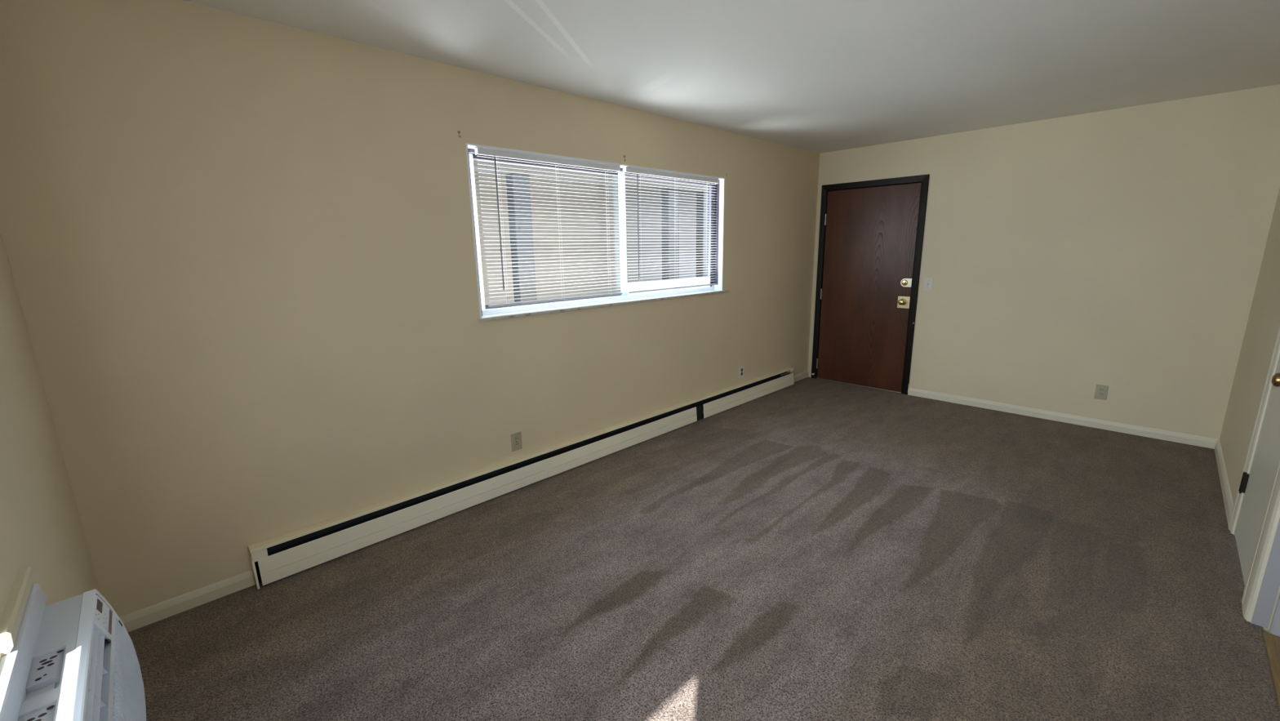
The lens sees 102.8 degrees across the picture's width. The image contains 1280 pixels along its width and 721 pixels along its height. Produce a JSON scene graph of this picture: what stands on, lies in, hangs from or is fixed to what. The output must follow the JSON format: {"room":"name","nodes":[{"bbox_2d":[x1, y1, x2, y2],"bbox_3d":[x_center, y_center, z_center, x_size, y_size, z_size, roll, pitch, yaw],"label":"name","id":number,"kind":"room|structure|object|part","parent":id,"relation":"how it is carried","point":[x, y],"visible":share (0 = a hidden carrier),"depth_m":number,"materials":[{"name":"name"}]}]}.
{"room":"empty living room","nodes":[
{"label":"empty living room","id":0,"kind":"room"},
{"bbox_2d":[0,231,100,661],"bbox_3d":[-0.048,0.384,-0.410,0.160,2.470,6.160,-13,17,-43],"label":"wall","id":1,"kind":"structure","parent":0,"point":[41,527],"depth_m":1.50,"materials":[{"name":"paint"}]},
{"bbox_2d":[0,565,33,655],"bbox_3d":[-1.308,0.516,1.075,0.018,0.044,0.295,-13,17,-43],"label":"trim","id":2,"kind":"structure","parent":1,"relation":"attached to","point":[11,616],"depth_m":1.04,"materials":[{"name":"beige paint"}]},
{"bbox_2d":[0,582,146,720],"bbox_3d":[-1.140,0.807,1.059,0.141,0.520,0.725,-13,17,-43],"label":"air conditioner","id":3,"kind":"object","parent":1,"relation":"attached to","point":[74,658],"visible":1,"depth_m":1.06,"materials":[{"name":"white plastic"}]},
{"bbox_2d":[84,628,107,720],"bbox_3d":[-1.073,0.658,0.995,0.036,0.060,0.473,-13,17,-43],"label":"vent","id":4,"kind":"object","parent":3,"relation":"attached to","point":[95,648],"depth_m":1.05,"materials":[{"name":"white plastic"}]},
{"bbox_3d":[-1.282,0.610,1.221,0.020,0.057,0.122,-13,17,-43],"label":"control panel","id":5,"kind":"part","parent":3,"relation":"part of","materials":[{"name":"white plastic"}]},
{"bbox_3d":[-1.219,0.644,1.172,0.008,0.011,0.011,-13,17,-43],"label":"vane lever","id":6,"kind":"part","parent":3,"relation":"part of","materials":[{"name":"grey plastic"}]},
{"bbox_2d":[112,619,146,720],"bbox_3d":[-1.107,0.861,1.096,0.060,0.345,0.615,-13,17,-43],"label":"panel","id":7,"kind":"object","parent":3,"relation":"attached to","point":[128,691],"depth_m":1.18,"materials":[{"name":"white plastic"}]},
{"bbox_2d":[0,0,819,617],"bbox_3d":[-0.165,-0.538,3.799,6.023,2.470,0.161,-13,17,-43],"label":"wall","id":8,"kind":"structure","parent":0,"point":[239,249],"depth_m":2.31,"materials":[{"name":"beige paint"}]},
{"bbox_2d":[120,569,255,631],"bbox_3d":[-1.955,1.040,2.207,0.467,0.072,0.012,-13,17,-43],"label":"baseboard","id":9,"kind":"structure","parent":8,"relation":"attached to","point":[138,619],"depth_m":2.20,"materials":[{"name":"beige paint"}]},
{"bbox_2d":[511,431,522,451],"bbox_3d":[-0.788,0.519,3.270,0.072,0.116,0.008,-13,17,-43],"label":"wall outlet","id":10,"kind":"object","parent":8,"relation":"attached to","point":[516,438],"visible":1,"depth_m":3.27,"materials":[{"name":"beige plastic"}]},
{"bbox_2d":[248,366,794,589],"bbox_3d":[-0.050,0.556,3.974,4.814,0.195,0.066,-13,17,-43],"label":"baseboard heater","id":11,"kind":"object","parent":8,"relation":"attached to","point":[273,559],"visible":1,"depth_m":3.03,"materials":[{"name":"beige metal"}]},
{"bbox_3d":[-1.178,0.844,2.869,1.564,0.130,0.014,-13,17,-43],"label":"panel","id":12,"kind":"part","parent":11,"relation":"part of","materials":[{"name":"metal"}]},
{"bbox_3d":[-0.063,0.592,3.931,1.553,0.130,0.014,-13,17,-43],"label":"panel","id":13,"kind":"part","parent":11,"relation":"part of","materials":[{"name":"metal"}]},
{"bbox_3d":[1.122,0.324,5.061,1.565,0.130,0.014,-13,17,-43],"label":"panel","id":14,"kind":"part","parent":11,"relation":"part of","materials":[{"name":"metal"}]},
{"bbox_2d":[465,142,728,321],"bbox_3d":[-0.131,-0.908,3.740,2.431,0.975,0.175,-13,17,-43],"label":"window","id":15,"kind":"structure","parent":8,"relation":"in","point":[486,313],"depth_m":3.74,"materials":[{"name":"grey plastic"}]},
{"bbox_3d":[-0.976,-0.748,3.027,0.042,0.893,0.022,-13,17,-43],"label":"sash","id":16,"kind":"part","parent":15,"relation":"part of","materials":[{"name":"white plastic"}]},
{"bbox_3d":[-0.555,-1.268,3.342,1.157,0.025,0.022,-13,17,-43],"label":"sash rail","id":17,"kind":"part","parent":15,"relation":"part of","materials":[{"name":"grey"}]},
{"bbox_2d":[474,146,622,306],"bbox_3d":[-0.521,-0.839,3.305,1.071,0.894,0.043,-13,17,-43],"label":"blind","id":18,"kind":"object","parent":15,"relation":"attached to","point":[478,150],"visible":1,"depth_m":3.26,"materials":[{"name":"white plastic"}]},
{"bbox_3d":[-0.814,-0.761,3.034,0.001,0.851,0.026,-13,17,-43],"label":"ladder cord","id":19,"kind":"part","parent":18,"relation":"part of","materials":[{"name":"white fabric"}]},
{"bbox_3d":[-0.516,-0.409,3.402,1.059,0.012,0.025,-13,17,-43],"label":"rail","id":20,"kind":"part","parent":18,"relation":"part of","materials":[{"name":"white plastic"}]},
{"bbox_3d":[-0.518,-0.828,3.317,0.001,0.851,0.026,-13,17,-43],"label":"ladder cord","id":21,"kind":"part","parent":18,"relation":"part of","materials":[{"name":"white fabric"}]},
{"bbox_3d":[-0.223,-0.895,3.598,0.001,0.851,0.026,-13,17,-43],"label":"ladder cord","id":22,"kind":"part","parent":18,"relation":"part of","materials":[{"name":"white fabric"}]},
{"bbox_3d":[-0.541,-0.421,3.528,1.157,0.025,0.022,-13,17,-43],"label":"sash rail","id":23,"kind":"part","parent":15,"relation":"part of","materials":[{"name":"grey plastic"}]},
{"bbox_3d":[-0.159,-0.482,3.875,2.281,0.052,0.070,-13,17,-43],"label":"frame","id":24,"kind":"part","parent":15,"relation":"part of","materials":[{"name":"white plastic"}]},
{"bbox_3d":[-0.118,-0.440,3.798,2.340,0.003,0.103,-13,17,-43],"label":"sill","id":25,"kind":"part","parent":15,"relation":"part of","materials":[{"name":"white plastic"}]},
{"bbox_3d":[-0.099,-0.435,3.819,2.431,0.017,0.105,-13,17,-43],"label":"sill","id":26,"kind":"part","parent":15,"relation":"part of","materials":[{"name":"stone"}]},
{"bbox_3d":[-0.128,-0.932,3.798,0.048,0.893,0.022,-13,17,-43],"label":"sash","id":27,"kind":"part","parent":15,"relation":"part of","materials":[{"name":"white plastic"}]},
{"bbox_3d":[0.245,-1.442,4.068,1.018,0.025,0.022,-13,17,-43],"label":"sash rail","id":28,"kind":"part","parent":15,"relation":"part of","materials":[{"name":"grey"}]},
{"bbox_3d":[0.259,-0.626,4.247,1.018,0.090,0.022,-13,17,-43],"label":"sash rail","id":29,"kind":"part","parent":15,"relation":"part of","materials":[{"name":"white plastic"}]},
{"bbox_2d":[622,166,719,293],"bbox_3d":[0.284,-1.021,4.073,1.075,0.894,0.043,-13,17,-43],"label":"blind","id":30,"kind":"object","parent":15,"relation":"attached to","point":[625,169],"visible":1,"depth_m":4.00,"materials":[{"name":"white plastic"}]},
{"bbox_3d":[0.000,-0.946,3.810,0.001,0.851,0.026,-13,17,-43],"label":"ladder cord","id":31,"kind":"part","parent":30,"relation":"part of","materials":[{"name":"white fabric"}]},
{"bbox_3d":[0.288,-0.592,4.170,1.063,0.012,0.025,-13,17,-43],"label":"rail","id":32,"kind":"part","parent":30,"relation":"part of","materials":[{"name":"white plastic"}]},
{"bbox_3d":[0.578,-1.077,4.362,0.001,0.851,0.026,-13,17,-43],"label":"ladder cord","id":33,"kind":"part","parent":30,"relation":"part of","materials":[{"name":"white fabric"}]},
{"bbox_2d":[738,365,744,377],"bbox_3d":[0.986,0.111,4.961,0.078,0.116,0.008,-13,17,-43],"label":"wall outlet","id":34,"kind":"object","parent":8,"relation":"attached to","point":[741,368],"visible":1,"depth_m":4.95,"materials":[{"name":"beige plastic"}]},
{"bbox_2d":[793,370,808,382],"bbox_3d":[1.819,0.184,5.806,0.370,0.072,0.012,-13,17,-43],"label":"baseboard","id":35,"kind":"structure","parent":8,"relation":"attached to","point":[804,375],"depth_m":5.81,"materials":[{"name":"beige paint"}]},
{"bbox_2d":[127,377,1279,720],"bbox_3d":[1.039,0.879,2.873,5.703,0.001,3.225,-13,17,-43],"label":"floor","id":36,"kind":"structure","parent":0,"point":[810,548],"depth_m":2.23,"materials":[{"name":"grey carpet"}]},
{"bbox_2d":[181,0,1279,153],"bbox_3d":[1.968,-1.381,1.362,6.023,0.150,6.320,-13,17,-43],"label":"ceiling","id":37,"kind":"structure","parent":0,"point":[816,76],"depth_m":2.56,"materials":[{"name":"paint"}]},
{"bbox_2d":[808,84,1279,439],"bbox_3d":[3.120,-0.771,4.603,0.160,2.470,3.245,-13,17,-43],"label":"wall","id":38,"kind":"structure","parent":0,"point":[1122,250],"depth_m":4.01,"materials":[{"name":"paint"}]},
{"bbox_2d":[811,174,929,394],"bbox_3d":[2.341,-0.762,5.325,0.174,2.114,1.046,-13,17,-43],"label":"door","id":39,"kind":"structure","parent":38,"relation":"in","point":[871,234],"depth_m":5.28,"materials":[{"name":"brown wood"}]},
{"bbox_3d":[1.990,-0.832,5.666,0.047,2.112,0.058,-13,17,-43],"label":"frame","id":40,"kind":"part","parent":39,"relation":"part of","materials":[{"name":"black paint"}]},
{"bbox_3d":[2.580,-0.576,5.042,0.070,0.066,0.066,-13,17,-43],"label":"knob","id":41,"kind":"part","parent":39,"relation":"part of","materials":[{"name":"gold metal"}]},
{"bbox_3d":[2.612,-0.577,5.065,0.007,0.117,0.112,-13,17,-43],"label":"knob plate","id":42,"kind":"part","parent":39,"relation":"part of","materials":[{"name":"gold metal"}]},
{"bbox_3d":[2.613,-0.764,5.020,0.006,0.082,0.101,-13,17,-43],"label":"deadbolt plate","id":43,"kind":"part","parent":39,"relation":"part of","materials":[{"name":"gold metal"}]},
{"bbox_3d":[2.678,-0.693,4.977,0.047,2.112,0.065,-13,17,-43],"label":"frame","id":44,"kind":"part","parent":39,"relation":"part of","materials":[{"name":"black paint"}]},
{"bbox_2d":[922,277,933,290],"bbox_3d":[2.746,-0.729,4.877,0.014,0.118,0.080,-13,17,-43],"label":"light switch","id":45,"kind":"object","parent":38,"relation":"attached to","point":[927,282],"visible":1,"depth_m":4.88,"materials":[{"name":"white plastic"}]},
{"bbox_2d":[907,386,1217,448],"bbox_3d":[3.444,0.457,4.428,0.013,0.075,2.098,-13,17,-43],"label":"baseboard","id":46,"kind":"structure","parent":38,"relation":"attached to","point":[1191,439],"depth_m":4.25,"materials":[{"name":"white wood"}]},
{"bbox_2d":[1093,384,1108,399],"bbox_3d":[3.707,0.255,4.108,0.008,0.118,0.074,-13,17,-43],"label":"wall outlet","id":47,"kind":"object","parent":38,"relation":"attached to","point":[1101,391],"visible":1,"depth_m":4.11,"materials":[{"name":"beige plastic"}]},
{"bbox_2d":[1219,187,1279,632],"bbox_3d":[3.530,-0.286,2.363,2.462,2.470,0.705,-13,17,-43],"label":"wall","id":48,"kind":"structure","parent":0,"point":[1264,319],"depth_m":3.04,"materials":[{"name":"paint"}]},
{"bbox_2d":[1214,438,1233,525],"bbox_3d":[3.647,0.722,3.196,1.487,0.078,0.014,-13,17,-43],"label":"baseboard","id":49,"kind":"structure","parent":48,"relation":"attached to","point":[1226,491],"depth_m":3.10,"materials":[{"name":"white wood"}]},
{"bbox_2d":[1228,324,1279,603],"bbox_3d":[2.796,-0.084,2.186,0.843,2.115,0.118,-13,17,-43],"label":"door","id":50,"kind":"structure","parent":48,"relation":"in","point":[1261,466],"depth_m":2.38,"materials":[{"name":"beige paint"}]},
{"bbox_3d":[2.527,-0.022,1.927,0.086,2.115,0.015,-13,17,-43],"label":"casing","id":51,"kind":"part","parent":50,"relation":"part of","materials":[{"name":"white wood"}]},
{"bbox_3d":[2.608,0.081,2.068,0.064,0.064,0.067,-13,17,-43],"label":"knob","id":52,"kind":"part","parent":50,"relation":"part of","materials":[{"name":"gold metal"}]},
{"bbox_2d":[1242,466,1279,622],"bbox_3d":[2.445,-0.164,1.820,0.129,2.440,0.018,-13,17,-43],"label":"trim","id":53,"kind":"structure","parent":48,"relation":"attached to","point":[1273,516],"depth_m":2.00,"materials":[{"name":"white wood"}]},
{"bbox_2d":[1250,518,1279,628],"bbox_3d":[2.418,-0.148,1.752,0.004,2.440,0.042,-13,17,-43],"label":"trim","id":54,"kind":"structure","parent":48,"relation":"attached to","point":[1270,584],"depth_m":1.98,"materials":[{"name":"grey paint"}]},
{"bbox_2d":[1262,631,1279,708],"bbox_3d":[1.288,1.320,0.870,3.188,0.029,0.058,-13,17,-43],"label":"floor","id":55,"kind":"structure","parent":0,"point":[1272,641],"depth_m":1.85,"materials":[{"name":"brown wood"}]},
{"bbox_3d":[3.393,0.067,0.763,0.050,2.470,2.757,-13,17,-43],"label":"wall","id":56,"kind":"structure","parent":0,"visible":0},
{"bbox_2d":[1269,595,1279,635],"bbox_3d":[2.429,0.034,1.721,0.014,2.103,0.067,-13,17,-43],"label":"trim","id":57,"kind":"structure","parent":56,"relation":"attached to","point":[1275,625],"depth_m":1.95,"materials":[{"name":"grey paint"}]},
{"label":"outside","id":58,"kind":"structure","parent":0,"visible":0},
{"bbox_3d":[1.223,0.859,3.926,24.000,0.100,26.000,-13,17,-43],"label":"ground","id":59,"kind":"structure","parent":58,"visible":0},
{"bbox_2d":[505,173,537,302],"bbox_3d":[-1.109,-0.573,4.963,0.185,2.332,0.120,-13,17,-43],"label":"porch post","id":60,"kind":"object","parent":59,"relation":"on","point":[514,198],"visible":0.34,"depth_m":4.78,"materials":[{"name":"grey paint"}]},
{"bbox_2d":[474,172,696,304],"bbox_3d":[0.654,-1.413,7.654,17.000,2.760,1.740,-13,17,-43],"label":"building","id":61,"kind":"structure","parent":59,"relation":"on","point":[588,220],"depth_m":7.04,"materials":[{"name":"paint"}]},
{"bbox_2d":[661,188,679,279],"bbox_3d":[0.384,-0.911,6.386,0.195,2.332,0.120,-13,17,-43],"label":"porch post","id":62,"kind":"object","parent":59,"relation":"on","point":[668,202],"visible":0.44,"depth_m":6.19,"materials":[{"name":"grey paint"}]},
{"bbox_2d":[696,191,708,276],"bbox_3d":[1.026,-1.057,6.998,0.678,2.332,0.120,-13,17,-43],"label":"porch post","id":63,"kind":"object","parent":59,"relation":"on","point":[700,230],"visible":0.2,"depth_m":6.62,"materials":[{"name":"grey paint"}]},
{"bbox_2d":[472,159,708,193],"bbox_3d":[-0.075,-2.072,5.692,10.500,0.248,0.200,-13,17,-43],"label":"beam","id":64,"kind":"structure","parent":63,"relation":"on","point":[476,166],"depth_m":5.12,"materials":[{"name":"grey paint"}]}
]}

